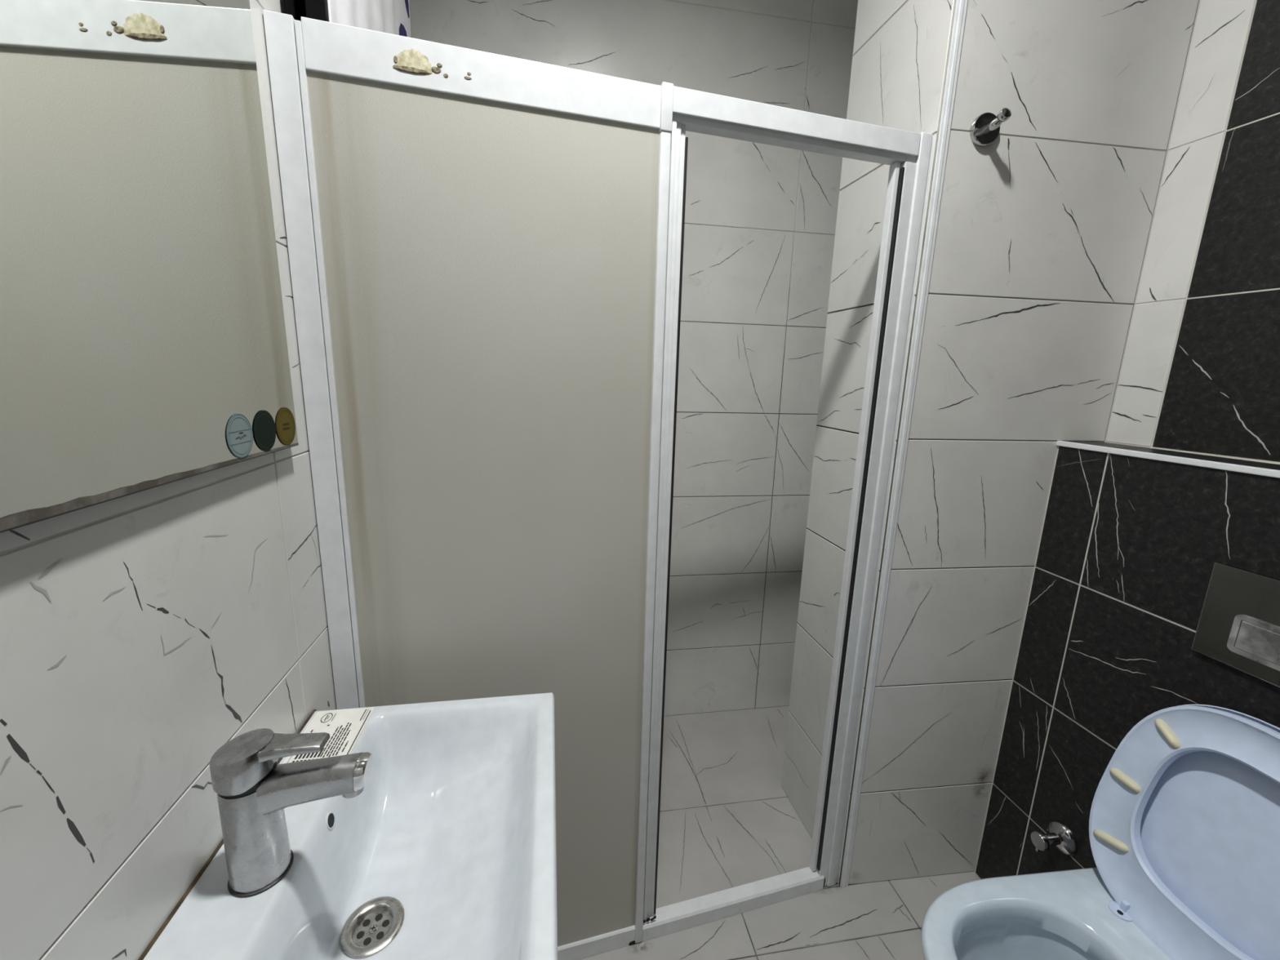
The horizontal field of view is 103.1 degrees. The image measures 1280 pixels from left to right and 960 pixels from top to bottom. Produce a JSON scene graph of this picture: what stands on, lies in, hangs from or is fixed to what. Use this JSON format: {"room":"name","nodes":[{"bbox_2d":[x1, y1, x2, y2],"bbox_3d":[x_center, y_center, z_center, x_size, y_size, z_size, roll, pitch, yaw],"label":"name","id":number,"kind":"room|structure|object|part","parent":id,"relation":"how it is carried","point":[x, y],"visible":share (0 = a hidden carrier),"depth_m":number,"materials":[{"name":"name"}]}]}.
{"room":"bathroom","nodes":[
{"label":"bathroom","id":0,"kind":"room"},
{"bbox_2d":[0,0,337,959],"bbox_3d":[-0.482,-0.149,0.437,0.052,2.700,2.600,-1,12,-10],"label":"wall","id":1,"kind":"structure","parent":0,"point":[143,633],"depth_m":0.47,"materials":[{"name":"tile"}]},
{"bbox_2d":[0,0,298,533],"bbox_3d":[-0.420,-0.375,0.270,0.016,0.828,0.789,-1,12,-10],"label":"wall mirror","id":2,"kind":"object","parent":1,"relation":"attached to","point":[141,306],"visible":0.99,"depth_m":0.44,"materials":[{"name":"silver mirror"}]},
{"bbox_2d":[226,413,253,457],"bbox_3d":[-0.468,-0.052,0.595,0.001,0.052,0.052,-1,12,-10],"label":"round sticker","id":3,"kind":"object","parent":2,"relation":"attached to","point":[239,433],"visible":1,"depth_m":0.59,"materials":[{"name":"blue"}]},
{"bbox_2d":[253,410,275,451],"bbox_3d":[-0.477,-0.063,0.647,0.001,0.052,0.052,-1,12,-10],"label":"round sticker","id":4,"kind":"object","parent":2,"relation":"attached to","point":[264,428],"visible":1,"depth_m":0.65,"materials":[{"name":"plastic"}]},
{"bbox_2d":[275,407,295,444],"bbox_3d":[-0.487,-0.074,0.700,0.001,0.052,0.052,-1,12,-10],"label":"round sticker","id":5,"kind":"object","parent":2,"relation":"attached to","point":[285,421],"visible":1,"depth_m":0.70,"materials":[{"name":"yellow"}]},
{"bbox_2d":[137,692,557,959],"bbox_3d":[-0.289,0.490,0.602,0.375,0.156,0.516,0,12,-10],"label":"basin","id":6,"kind":"object","parent":1,"relation":"attached to","point":[446,850],"visible":0.91,"depth_m":0.64,"materials":[{"name":"white ceramic"}]},
{"bbox_2d":[209,728,373,897],"bbox_3d":[-0.359,0.342,0.535,0.146,0.158,0.057,0,12,-8],"label":"tap","id":7,"kind":"object","parent":6,"relation":"on","point":[253,791],"visible":1,"depth_m":0.52,"materials":[{"name":"silver metal"}]},
{"bbox_3d":[-0.359,0.273,0.521,0.069,0.013,0.036,0,12,-8],"label":"lever","id":8,"kind":"part","parent":7,"relation":"part of","materials":[{"name":"silver metal"}]},
{"bbox_3d":[-0.348,0.319,0.532,0.103,0.056,0.040,0,12,-8],"label":"spout","id":9,"kind":"part","parent":7,"relation":"part of","materials":[{"name":"silver metal"}]},
{"bbox_2d":[281,706,374,764],"bbox_3d":[-0.455,0.375,0.749,0.083,0.001,0.116,0,12,-10],"label":"paper label","id":10,"kind":"object","parent":6,"relation":"on","point":[344,727],"visible":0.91,"depth_m":0.76,"materials":[{"name":"white paper"}]},
{"bbox_3d":[-0.543,-1.328,0.939,0.031,0.032,0.740,-1,12,-10],"label":"towel rail","id":11,"kind":"object","parent":1,"relation":"attached to","visible":0},
{"bbox_2d":[284,0,326,21],"bbox_3d":[-0.489,-0.877,0.715,0.028,0.812,0.072,-1,12,-10],"label":"towel","id":12,"kind":"object","parent":11,"relation":"hanging from","point":[312,9],"visible":0.08,"depth_m":0.75,"materials":[{"name":"black fabric"}]},
{"bbox_2d":[324,0,411,37],"bbox_3d":[-0.547,-0.922,1.042,0.032,0.862,0.585,-1,12,-10],"label":"towel","id":13,"kind":"object","parent":11,"relation":"hanging from","point":[388,16],"visible":0.13,"depth_m":1.01,"materials":[{"name":"white fabric"}]},
{"bbox_2d":[408,0,857,715],"bbox_3d":[0.173,-0.403,1.744,1.730,2.700,0.051,0,12,-9],"label":"wall","id":14,"kind":"structure","parent":0,"point":[761,219],"depth_m":1.70,"materials":[{"name":"tile"}]},
{"bbox_2d":[579,705,980,959],"bbox_3d":[0.376,1.198,0.852,2.230,0.061,2.876,0,12,-7],"label":"floor","id":15,"kind":"structure","parent":0,"point":[727,820],"depth_m":1.39,"materials":[{"name":"tile"}]},
{"bbox_2d":[262,9,934,959],"bbox_3d":[0.008,0.215,1.025,1.122,1.779,0.040,-2,12,-16],"label":"shower enclosure","id":16,"kind":"object","parent":15,"relation":"on","point":[486,249],"visible":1,"depth_m":0.88,"materials":[{"name":"plastic"}]},
{"bbox_3d":[-0.218,-0.611,0.783,0.518,0.062,0.031,-2,12,-16],"label":"header rail","id":17,"kind":"part","parent":16,"relation":"part of","materials":[{"name":"white metal"}]},
{"bbox_3d":[-0.239,0.232,0.949,0.521,1.671,0.003,-2,12,-16],"label":"frosted panel","id":18,"kind":"part","parent":16,"relation":"part of","materials":[{"name":"beige glass"}]},
{"bbox_3d":[-0.285,1.069,1.123,0.560,0.045,0.029,-2,12,-16],"label":"rail","id":19,"kind":"part","parent":16,"relation":"part of","materials":[{"name":"white metal"}]},
{"bbox_3d":[0.239,1.052,1.271,0.492,0.046,0.030,-2,12,-16],"label":"rail","id":20,"kind":"part","parent":16,"relation":"part of","materials":[{"name":"white metal"}]},
{"bbox_3d":[0.290,-0.617,0.931,0.503,0.010,0.028,-2,12,-16],"label":"header rail","id":21,"kind":"part","parent":16,"relation":"part of","materials":[{"name":"white metal"}]},
{"bbox_3d":[0.291,-0.640,0.923,0.503,0.038,0.034,-2,12,-16],"label":"header rail","id":22,"kind":"part","parent":16,"relation":"part of","materials":[{"name":"white metal"}]},
{"bbox_2d":[781,0,1199,885],"bbox_3d":[0.783,-0.280,1.261,0.536,2.710,0.339,0,12,-7],"label":"wall partition","id":23,"kind":"structure","parent":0,"point":[1043,228],"depth_m":1.12,"materials":[{"name":"grey tile"}]},
{"bbox_2d":[840,0,968,887],"bbox_3d":[0.575,-0.250,1.065,0.021,2.700,0.006,0,12,-7],"label":"trim","id":24,"kind":"structure","parent":23,"relation":"attached to","point":[961,6],"depth_m":1.08,"materials":[{"name":"white metal"}]},
{"bbox_2d":[969,107,1011,146],"bbox_3d":[0.671,-0.673,0.960,0.057,0.057,0.057,0,12,-7],"label":"robe hook","id":25,"kind":"object","parent":23,"relation":"attached to","point":[984,129],"visible":1,"depth_m":0.98,"materials":[{"name":"silver metal"}]},
{"bbox_2d":[974,441,1279,879],"bbox_3d":[1.198,0.676,0.416,0.242,1.184,1.811,0,12,-10],"label":"wall","id":26,"kind":"structure","parent":0,"point":[1130,547],"depth_m":1.05,"materials":[{"name":"black tile"}]},
{"bbox_2d":[1031,820,1077,855],"bbox_3d":[0.920,0.806,1.140,0.066,0.066,0.066,0,12,-10],"label":"valve","id":27,"kind":"object","parent":26,"relation":"attached to","point":[1059,835],"visible":1,"depth_m":1.13,"materials":[{"name":"silver metal"}]},
{"bbox_3d":[0.894,0.810,1.136,0.012,0.046,0.038,0,12,-10],"label":"handle","id":28,"kind":"part","parent":27,"relation":"part of","materials":[{"name":"silver metal"}]},
{"bbox_3d":[0.919,0.806,1.140,0.042,0.023,0.023,0,12,-10],"label":"stem","id":29,"kind":"part","parent":27,"relation":"part of","materials":[{"name":"silver metal"}]},
{"bbox_2d":[920,704,1279,959],"bbox_3d":[0.727,0.729,0.789,0.549,0.704,0.374,0,12,-7],"label":"toilet","id":30,"kind":"object","parent":26,"relation":"attached to","point":[1184,819],"visible":1,"depth_m":0.86,"materials":[{"name":"ceramic"}]},
{"bbox_3d":[0.722,0.919,0.824,0.549,0.318,0.320,0,12,-7],"label":"bowl","id":31,"kind":"part","parent":30,"relation":"part of","materials":[{"name":"ceramic"}]},
{"bbox_3d":[0.932,0.584,0.784,0.024,0.416,0.374,15,10,-10],"label":"lid","id":32,"kind":"part","parent":30,"relation":"part of","materials":[{"name":"blue plastic"}]},
{"bbox_2d":[1056,440,1279,478],"bbox_3d":[1.093,0.100,0.287,0.008,0.012,1.790,0,12,-10],"label":"trim","id":33,"kind":"structure","parent":26,"relation":"attached to","point":[1213,464],"depth_m":0.93,"materials":[{"name":"silver metal"}]},
{"bbox_2d":[1191,562,1279,687],"bbox_3d":[1.006,0.246,0.771,0.013,0.164,0.246,0,12,-10],"label":"flush plate","id":34,"kind":"object","parent":26,"relation":"attached to","point":[1238,626],"visible":1,"depth_m":0.84,"materials":[{"name":"silver metal"}]},
{"bbox_3d":[1.002,0.268,0.775,0.004,0.066,0.155,0,12,-10],"label":"button frame","id":35,"kind":"part","parent":34,"relation":"part of","materials":[{"name":"silver metal"}]},
{"bbox_2d":[1104,0,1279,464],"bbox_3d":[1.206,-0.149,0.660,0.051,2.700,2.600,-1,12,-13],"label":"wall","id":36,"kind":"structure","parent":0,"point":[1199,372],"depth_m":0.97,"materials":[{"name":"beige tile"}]}
]}

